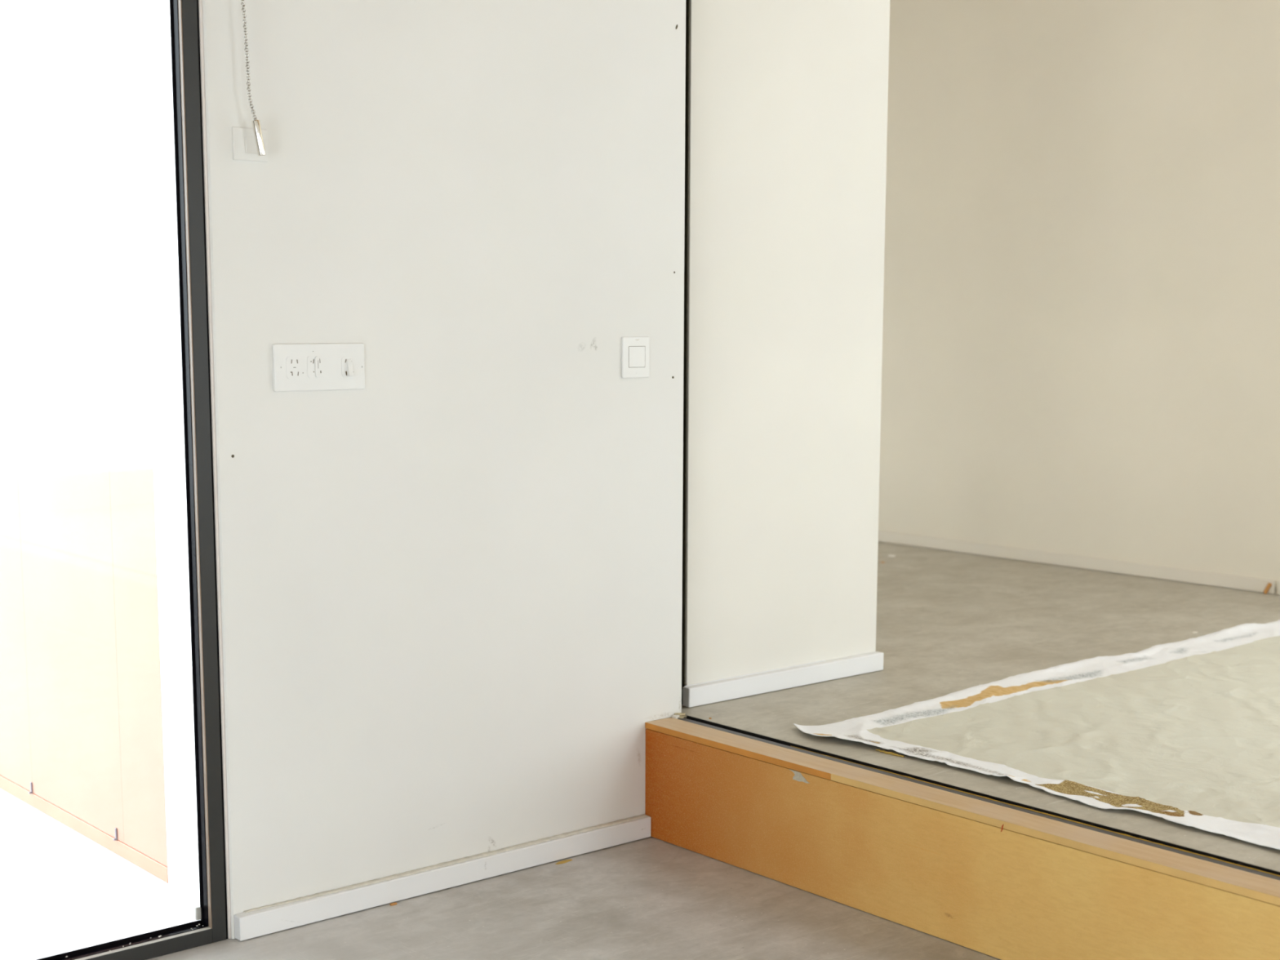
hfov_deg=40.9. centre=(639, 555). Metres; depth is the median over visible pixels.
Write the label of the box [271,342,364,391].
power outlet
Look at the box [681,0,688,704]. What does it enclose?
trim
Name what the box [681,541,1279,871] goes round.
floor
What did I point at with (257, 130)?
pull chain
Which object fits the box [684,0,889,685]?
wall
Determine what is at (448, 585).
wall
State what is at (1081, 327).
wall
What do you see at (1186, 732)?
rug
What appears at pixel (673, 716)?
crumb
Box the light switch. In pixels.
[621,336,649,377]
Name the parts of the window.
rail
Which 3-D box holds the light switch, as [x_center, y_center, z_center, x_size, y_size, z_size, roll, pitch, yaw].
[-0.010,-0.498,4.312,0.089,0.103,0.007,-7,10,-40]
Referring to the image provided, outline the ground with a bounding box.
[0,788,199,959]
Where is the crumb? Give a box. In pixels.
[671,715,679,718]
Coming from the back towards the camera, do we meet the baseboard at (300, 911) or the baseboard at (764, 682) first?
the baseboard at (764, 682)
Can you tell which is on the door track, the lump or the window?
the lump
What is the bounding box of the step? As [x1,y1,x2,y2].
[644,717,1279,959]
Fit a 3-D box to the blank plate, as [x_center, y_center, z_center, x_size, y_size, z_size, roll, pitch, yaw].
[-0.810,-0.856,3.573,0.079,0.066,0.005,-7,10,-40]
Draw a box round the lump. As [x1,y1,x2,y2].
[673,712,686,718]
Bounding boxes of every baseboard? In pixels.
[234,813,650,941]
[682,651,884,707]
[878,529,1279,595]
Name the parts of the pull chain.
handle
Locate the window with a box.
[36,0,226,959]
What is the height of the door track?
0.036 m
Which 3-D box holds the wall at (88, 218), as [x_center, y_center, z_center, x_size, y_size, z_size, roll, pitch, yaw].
[-2.773,-1.280,5.878,0.117,3.604,5.896,-7,10,-40]
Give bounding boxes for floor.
[146,836,1000,959]
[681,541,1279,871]
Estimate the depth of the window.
3.60 m
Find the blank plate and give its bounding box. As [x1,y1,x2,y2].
[231,126,267,161]
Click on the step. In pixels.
(1001, 882)
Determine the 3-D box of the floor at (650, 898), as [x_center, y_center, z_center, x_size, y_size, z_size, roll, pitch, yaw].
[-0.176,1.313,0.786,5.219,0.120,5.710,-7,10,-40]
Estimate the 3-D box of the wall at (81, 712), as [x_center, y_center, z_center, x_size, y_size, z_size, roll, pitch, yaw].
[-1.800,0.023,4.809,0.014,1.324,2.048,-7,10,-40]
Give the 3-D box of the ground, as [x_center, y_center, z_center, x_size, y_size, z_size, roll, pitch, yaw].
[-6.711,0.781,4.772,8.100,0.196,8.889,-7,10,-40]
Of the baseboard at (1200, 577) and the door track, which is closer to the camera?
the door track
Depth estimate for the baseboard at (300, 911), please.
4.05 m
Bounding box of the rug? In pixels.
[793,619,1279,849]
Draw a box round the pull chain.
[240,0,266,155]
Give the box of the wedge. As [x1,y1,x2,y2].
[1262,582,1271,594]
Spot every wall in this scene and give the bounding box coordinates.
[0,0,199,901]
[0,325,168,883]
[196,0,685,938]
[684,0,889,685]
[878,0,1279,594]
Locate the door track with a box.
[676,715,1279,880]
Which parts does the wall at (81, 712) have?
panel, panel, panel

